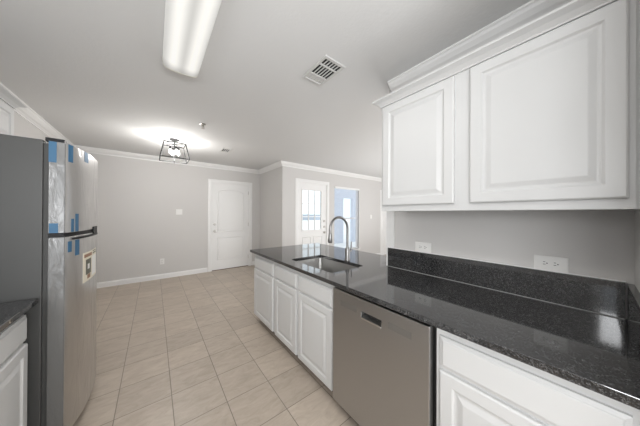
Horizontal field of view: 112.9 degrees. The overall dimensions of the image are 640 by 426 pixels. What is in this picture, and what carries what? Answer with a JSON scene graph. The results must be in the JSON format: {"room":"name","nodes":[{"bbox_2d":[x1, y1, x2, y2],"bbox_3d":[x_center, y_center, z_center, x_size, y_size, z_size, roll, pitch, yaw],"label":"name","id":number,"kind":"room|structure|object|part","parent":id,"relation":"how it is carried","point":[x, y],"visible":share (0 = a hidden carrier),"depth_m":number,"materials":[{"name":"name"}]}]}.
{"room":"kitchen","nodes":[
{"label":"kitchen","id":0,"kind":"room"},
{"bbox_2d":[14,112,49,142],"bbox_3d":[-1.774,0.102,0.254,0.120,2.555,8.826,0,0,-38],"label":"wall","id":1,"kind":"structure","parent":0,"point":[22,127],"depth_m":2.46,"materials":[{"name":"grey paint"}]},
{"bbox_2d":[0,84,26,135],"bbox_3d":[-2.243,-0.684,1.252,0.360,0.370,0.936,0,0,-38],"label":"upper cabinet","id":2,"kind":"object","parent":1,"relation":"attached to","point":[9,102],"visible":0.77,"depth_m":1.56,"materials":[{"name":"grey paint"}]},
{"bbox_3d":[-2.249,-0.656,1.477,0.020,0.295,0.411,0,0,-38],"label":"door","id":3,"kind":"part","parent":2,"relation":"part of","materials":[{"name":"grey paint"}]},
{"bbox_3d":[-2.242,-0.844,1.252,0.360,0.050,0.936,0,0,-38],"label":"crown moulding","id":4,"kind":"part","parent":2,"relation":"part of","materials":[{"name":"grey paint"}]},
{"bbox_2d":[0,82,73,145],"bbox_3d":[-1.686,-1.129,0.322,0.088,0.092,8.586,0,0,-38],"label":"trim","id":5,"kind":"structure","parent":1,"relation":"attached to","point":[28,114],"depth_m":2.61,"materials":[{"name":"white paint"}]},
{"bbox_2d":[88,153,259,282],"bbox_3d":[-2.998,0.112,4.823,3.583,2.555,0.120,0,0,-38],"label":"wall","id":6,"kind":"structure","parent":0,"point":[139,226],"depth_m":4.38,"materials":[{"name":"grey paint"}]},
{"bbox_2d":[97,268,206,287],"bbox_3d":[-3.515,1.333,4.334,2.180,0.104,0.015,0,0,-38],"label":"baseboard","id":7,"kind":"structure","parent":6,"relation":"attached to","point":[201,270],"depth_m":4.33,"materials":[{"name":"white paint"}]},
{"bbox_2d":[74,145,259,173],"bbox_3d":[-2.975,-1.120,4.708,3.463,0.092,0.088,0,0,-38],"label":"trim","id":8,"kind":"structure","parent":6,"relation":"attached to","point":[84,148],"depth_m":4.38,"materials":[{"name":"white paint"}]},
{"bbox_2d":[176,209,181,214],"bbox_3d":[-3.097,-0.022,4.664,0.118,0.118,0.009,0,0,-38],"label":"light switch","id":9,"kind":"object","parent":6,"relation":"attached to","point":[178,211],"visible":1,"depth_m":4.66,"materials":[{"name":"white plastic"}]},
{"bbox_2d":[208,179,251,271],"bbox_3d":[-2.258,0.293,5.374,1.056,2.203,0.165,0,0,-38],"label":"door","id":10,"kind":"structure","parent":6,"relation":"in","point":[229,202],"depth_m":5.33,"materials":[{"name":"white paint"}]},
{"bbox_2d":[73,254,385,425],"bbox_3d":[1.882,1.457,3.115,9.420,0.100,8.826,0,0,-38],"label":"floor","id":11,"kind":"structure","parent":0,"point":[193,349],"depth_m":1.94,"materials":[{"name":"beige tile"}]},
{"bbox_2d":[0,314,27,425],"bbox_3d":[-1.658,0.940,0.731,0.640,0.884,0.574,0,0,-38],"label":"base cabinet","id":12,"kind":"object","parent":11,"relation":"on","point":[13,353],"visible":0.97,"depth_m":1.03,"materials":[{"name":"grey paint"}]},
{"bbox_3d":[-1.415,0.615,0.926,0.020,0.138,0.542,0,0,-38],"label":"drawer","id":13,"kind":"part","parent":12,"relation":"part of","materials":[{"name":"grey paint"}]},
{"bbox_2d":[0,298,38,331],"bbox_3d":[-0.752,0.482,-0.405,0.678,0.030,3.488,0,0,-38],"label":"countertop","id":14,"kind":"structure","parent":12,"relation":"on","point":[10,312],"depth_m":1.03,"materials":[{"name":"black stone"}]},
{"bbox_2d":[0,134,97,425],"bbox_3d":[-1.987,0.474,1.340,0.788,1.817,0.761,0,0,-38],"label":"refrigerator","id":15,"kind":"object","parent":11,"relation":"on","point":[49,191],"visible":1,"depth_m":1.21,"materials":[{"name":"grey metal"}]},
{"bbox_3d":[-1.734,0.725,1.539,0.122,1.168,0.760,0,0,-38],"label":"fresh food door","id":16,"kind":"part","parent":15,"relation":"part of","materials":[{"name":"silver metal"}]},
{"bbox_3d":[-1.730,-0.147,1.542,0.122,0.527,0.760,0,0,-38],"label":"freezer door","id":17,"kind":"part","parent":15,"relation":"part of","materials":[{"name":"silver metal"}]},
{"bbox_3d":[-1.609,0.157,1.473,0.027,0.012,0.418,0,0,-33],"label":"handle","id":18,"kind":"part","parent":15,"relation":"part of","materials":[{"name":"black plastic"}]},
{"bbox_2d":[86,258,90,274],"bbox_3d":[-1.607,0.368,1.473,0.008,0.103,0.100,0,0,-38],"label":"picture","id":19,"kind":"object","parent":15,"relation":"attached to","point":[88,260],"depth_m":1.47,"materials":[{"name":"grey paper"}]},
{"bbox_2d":[254,254,274,333],"bbox_3d":[-0.431,0.952,2.715,0.642,0.884,0.572,0,0,-38],"label":"base cabinet","id":20,"kind":"object","parent":11,"relation":"on","point":[264,270],"visible":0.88,"depth_m":2.46,"materials":[{"name":"grey paint"}]},
{"bbox_3d":[-0.676,0.624,2.526,0.020,0.138,0.532,0,0,-38],"label":"drawer","id":21,"kind":"part","parent":20,"relation":"part of","materials":[{"name":"grey paint"}]},
{"bbox_2d":[275,262,334,391],"bbox_3d":[0.048,0.953,2.103,0.642,0.884,0.978,0,0,-38],"label":"base cabinet","id":22,"kind":"object","parent":11,"relation":"on","point":[303,302],"visible":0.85,"depth_m":1.80,"materials":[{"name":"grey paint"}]},
{"bbox_3d":[-0.344,1.000,2.098,0.020,0.585,0.428,0,0,-38],"label":"door","id":23,"kind":"part","parent":22,"relation":"part of","materials":[{"name":"grey paint"}]},
{"bbox_3d":[-0.342,0.624,2.099,0.020,0.138,0.428,0,0,-38],"label":"drawer","id":24,"kind":"part","parent":22,"relation":"part of","materials":[{"name":"grey paint"}]},
{"bbox_3d":[-0.052,1.001,1.725,0.020,0.585,0.460,0,0,-38],"label":"door","id":25,"kind":"part","parent":22,"relation":"part of","materials":[{"name":"grey paint"}]},
{"bbox_3d":[-0.050,0.624,1.726,0.020,0.138,0.460,0,0,-38],"label":"drawer","id":26,"kind":"part","parent":22,"relation":"part of","materials":[{"name":"grey paint"}]},
{"bbox_2d":[250,243,639,409],"bbox_3d":[0.397,0.496,1.972,1.088,0.030,2.853,0,0,-38],"label":"countertop","id":27,"kind":"structure","parent":22,"relation":"on","point":[598,353],"depth_m":0.96,"materials":[{"name":"black stone"}]},
{"bbox_2d":[297,258,356,272],"bbox_3d":[0.049,0.604,2.063,0.441,0.187,0.684,0,0,-38],"label":"sink","id":28,"kind":"object","parent":27,"relation":"in","point":[327,265],"visible":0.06,"depth_m":2.32,"materials":[{"name":"silver metal"}]},
{"bbox_2d":[328,216,351,260],"bbox_3d":[0.205,0.256,2.117,0.322,0.450,0.060,0,0,-38],"label":"faucet","id":29,"kind":"object","parent":27,"relation":"on","point":[348,250],"visible":1,"depth_m":2.15,"materials":[{"name":"silver metal"}]},
{"bbox_2d":[333,287,433,425],"bbox_3d":[0.546,0.961,1.434,0.641,0.868,0.670,0,0,-38],"label":"dishwasher","id":30,"kind":"object","parent":11,"relation":"on","point":[383,357],"visible":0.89,"depth_m":1.18,"materials":[{"name":"silver metal"}]},
{"bbox_2d":[433,329,433,425],"bbox_3d":[0.564,0.909,1.449,0.595,0.763,0.662,0,0,-38],"label":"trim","id":31,"kind":"structure","parent":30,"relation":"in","point":[433,329],"depth_m":1.01,"materials":[{"name":"black"}]},
{"bbox_2d":[434,327,639,425],"bbox_3d":[0.939,0.953,0.963,0.642,0.884,0.556,0,0,-38],"label":"base cabinet","id":32,"kind":"object","parent":11,"relation":"on","point":[478,385],"depth_m":0.79,"materials":[{"name":"grey paint"}]},
{"bbox_3d":[0.569,0.902,1.017,0.060,0.784,0.015,0,0,-38],"label":"gap filler","id":33,"kind":"part","parent":32,"relation":"part of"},
{"bbox_3d":[0.696,1.001,0.769,0.020,0.585,0.494,0,0,-38],"label":"door","id":34,"kind":"part","parent":32,"relation":"part of","materials":[{"name":"grey paint"}]},
{"bbox_2d":[0,0,530,177],"bbox_3d":[1.895,-1.208,3.124,9.420,0.120,8.826,0,0,-38],"label":"ceiling","id":35,"kind":"structure","parent":0,"point":[94,70],"depth_m":1.75,"materials":[{"name":"white paint"}]},
{"bbox_2d":[159,138,189,163],"bbox_3d":[-2.312,-0.977,3.371,0.384,0.380,0.384,0,0,-38],"label":"lantern","id":36,"kind":"object","parent":35,"relation":"hanging from","point":[176,149],"visible":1,"depth_m":3.35,"materials":[{"name":"grey metal"}]},
{"bbox_2d":[162,0,221,77],"bbox_3d":[-0.705,-1.125,1.172,0.238,0.083,1.235,0,0,-38],"label":"ceiling light","id":37,"kind":"object","parent":35,"relation":"attached to","point":[188,24],"visible":1,"depth_m":1.28,"materials":[{"name":"white paint"}]},
{"bbox_2d":[220,148,231,152],"bbox_3d":[-1.741,-1.157,3.916,0.160,0.012,0.255,0,0,-38],"label":"ceiling vent","id":38,"kind":"object","parent":35,"relation":"in","point":[226,150],"visible":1,"depth_m":3.92,"materials":[{"name":"grey metal"}]},
{"bbox_2d":[302,55,344,85],"bbox_3d":[0.025,-1.155,1.739,0.205,0.012,0.315,0,0,-38],"label":"ceiling vent","id":39,"kind":"object","parent":35,"relation":"in","point":[326,68],"visible":1,"depth_m":1.73,"materials":[{"name":"grey metal"}]},
{"bbox_2d":[260,167,279,248],"bbox_3d":[-1.238,0.122,5.384,0.120,2.555,1.166,0,0,-38],"label":"wall","id":40,"kind":"structure","parent":0,"point":[269,180],"depth_m":5.29,"materials":[{"name":"grey paint"}]},
{"bbox_2d":[258,161,281,173],"bbox_3d":[-1.250,-1.110,5.242,0.088,0.092,1.374,0,0,-38],"label":"trim","id":41,"kind":"structure","parent":40,"relation":"attached to","point":[277,164],"depth_m":5.17,"materials":[{"name":"white paint"}]},
{"bbox_2d":[280,166,381,253],"bbox_3d":[1.362,0.139,6.602,5.717,2.555,0.120,0,0,-38],"label":"wall","id":42,"kind":"structure","parent":0,"point":[368,231],"depth_m":5.86,"materials":[{"name":"grey paint"}]},
{"bbox_2d":[295,178,328,244],"bbox_3d":[-0.197,0.291,5.353,1.046,2.228,0.165,0,0,-38],"label":"door","id":43,"kind":"structure","parent":42,"relation":"in","point":[320,235],"depth_m":5.32,"materials":[{"name":"white paint"}]},
{"bbox_3d":[-0.195,-0.070,5.322,0.640,1.040,0.012,0,0,-38],"label":"glazing frame","id":44,"kind":"part","parent":43,"relation":"part of","materials":[{"name":"glass"}]},
{"bbox_2d":[281,161,381,181],"bbox_3d":[1.397,-1.093,6.497,5.805,0.092,0.088,0,0,-38],"label":"trim","id":45,"kind":"structure","parent":42,"relation":"attached to","point":[284,163],"depth_m":5.54,"materials":[{"name":"white paint"}]},
{"bbox_2d":[345,194,359,249],"bbox_3d":[0.759,0.179,6.095,1.050,1.815,0.135,0,0,-38],"label":"window","id":46,"kind":"structure","parent":42,"relation":"in","point":[357,194],"depth_m":6.41,"materials":[{"name":"white paint"}]},
{"bbox_2d":[334,186,358,248],"bbox_3d":[0.772,0.164,6.080,0.982,1.779,0.070,0,0,-38],"label":"window blind","id":47,"kind":"object","parent":46,"relation":"attached to","point":[336,187],"visible":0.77,"depth_m":6.07,"materials":[{"name":"white paint"}]},
{"bbox_2d":[380,190,386,254],"bbox_3d":[2.409,0.335,7.369,1.076,2.178,0.073,0,0,-38],"label":"door","id":48,"kind":"structure","parent":42,"relation":"in","point":[383,214],"depth_m":7.12,"materials":[{"name":"white paint"}]},
{"bbox_3d":[2.426,0.335,7.347,1.076,2.178,0.018,0,0,-38],"label":"casing","id":49,"kind":"part","parent":48,"relation":"part of","materials":[{"name":"white paint"}]},
{"bbox_2d":[389,88,634,318],"bbox_3d":[1.105,0.120,1.442,0.120,2.555,1.390,0,0,-38],"label":"wall","id":50,"kind":"structure","parent":0,"point":[596,242],"depth_m":1.21,"materials":[{"name":"grey paint"}]},
{"bbox_2d":[386,211,393,265],"bbox_3d":[0.692,0.166,1.970,0.144,2.462,0.074,0,0,-38],"label":"trim","id":51,"kind":"structure","parent":50,"relation":"attached to","point":[390,214],"depth_m":1.93,"materials":[{"name":"white paint"}]},
{"bbox_2d":[415,242,430,252],"bbox_3d":[0.823,0.273,1.698,0.008,0.076,0.128,0,0,-38],"label":"wall outlet","id":52,"kind":"object","parent":50,"relation":"attached to","point":[419,246],"visible":1,"depth_m":1.69,"materials":[{"name":"white plastic"}]},
{"bbox_2d":[388,0,572,91],"bbox_3d":[1.006,-1.112,1.412,0.088,0.092,1.225,0,0,-38],"label":"trim","id":53,"kind":"structure","parent":50,"relation":"attached to","point":[532,10],"depth_m":1.36,"materials":[{"name":"white paint"}]},
{"bbox_2d":[372,0,639,211],"bbox_3d":[0.905,-0.432,1.294,0.384,0.836,1.160,0,0,-38],"label":"upper cabinet","id":54,"kind":"object","parent":50,"relation":"attached to","point":[544,114],"visible":1,"depth_m":0.97,"materials":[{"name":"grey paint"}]},
{"bbox_3d":[0.626,-0.424,1.415,0.020,0.738,0.483,0,0,-38],"label":"door","id":55,"kind":"part","parent":54,"relation":"part of","materials":[{"name":"grey paint"}]},
{"bbox_3d":[0.907,-0.825,1.295,0.384,0.050,1.160,0,0,-38],"label":"crown moulding","id":56,"kind":"part","parent":54,"relation":"part of","materials":[{"name":"grey paint"}]},
{"bbox_3d":[0.975,-0.423,0.969,0.020,0.738,0.495,0,0,-38],"label":"door","id":57,"kind":"part","parent":54,"relation":"part of","materials":[{"name":"grey paint"}]},
{"bbox_2d":[388,248,625,319],"bbox_3d":[1.006,0.396,1.450,0.023,0.171,1.241,0,0,-38],"label":"backsplash","id":58,"kind":"structure","parent":50,"relation":"attached to","point":[603,296],"depth_m":1.21,"materials":[{"name":"black stone"}]},
{"bbox_2d":[534,255,568,272],"bbox_3d":[1.250,0.274,1.152,0.008,0.078,0.128,0,0,-38],"label":"wall outlet","id":59,"kind":"object","parent":50,"relation":"attached to","point":[559,264],"visible":1,"depth_m":1.15,"materials":[{"name":"white plastic"}]},
{"bbox_2d":[541,260,549,265],"bbox_3d":[1.236,0.274,1.166,0.001,0.029,0.034,0,0,-38],"label":"receptacle","id":60,"kind":"object","parent":59,"relation":"attached to","point":[543,262],"depth_m":1.16,"materials":[{"name":"grey plastic"}]},
{"bbox_2d":[551,261,560,266],"bbox_3d":[1.261,0.274,1.134,0.001,0.029,0.034,0,0,-38],"label":"receptacle","id":61,"kind":"object","parent":59,"relation":"attached to","point":[553,263],"depth_m":1.13,"materials":[{"name":"grey plastic"}]},
{"bbox_2d":[635,210,639,291],"bbox_3d":[1.154,0.118,0.674,0.750,2.555,0.120,0,0,-38],"label":"wall","id":62,"kind":"structure","parent":0,"point":[637,212],"depth_m":0.89,"materials":[{"name":"grey paint"}]},
{"bbox_2d":[627,283,639,356],"bbox_3d":[1.116,0.397,0.735,0.688,0.166,0.020,0,0,-38],"label":"backsplash","id":63,"kind":"structure","parent":62,"relation":"attached to","point":[633,295],"depth_m":0.81,"materials":[{"name":"black stone"}]},
{"label":"outside","id":64,"kind":"structure","parent":0,"visible":0},
{"bbox_2d":[303,220,355,247],"bbox_3d":[-13.988,1.610,30.846,44.000,0.130,54.175,0,0,-38],"label":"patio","id":65,"kind":"structure","parent":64,"point":[305,222],"depth_m":23.09,"materials":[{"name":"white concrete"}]},
{"bbox_2d":[303,214,319,219],"bbox_3d":[-5.086,0.998,47.063,22.000,1.450,0.400,0,0,-38],"label":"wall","id":66,"kind":"structure","parent":65,"relation":"on","point":[304,218],"depth_m":49.24,"materials":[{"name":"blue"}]},
{"bbox_2d":[334,188,355,243],"bbox_3d":[1.841,-0.064,11.725,3.850,3.400,0.200,0,0,-38],"label":"wall","id":67,"kind":"structure","parent":65,"relation":"on","point":[353,206],"depth_m":11.03,"materials":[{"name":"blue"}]}
]}

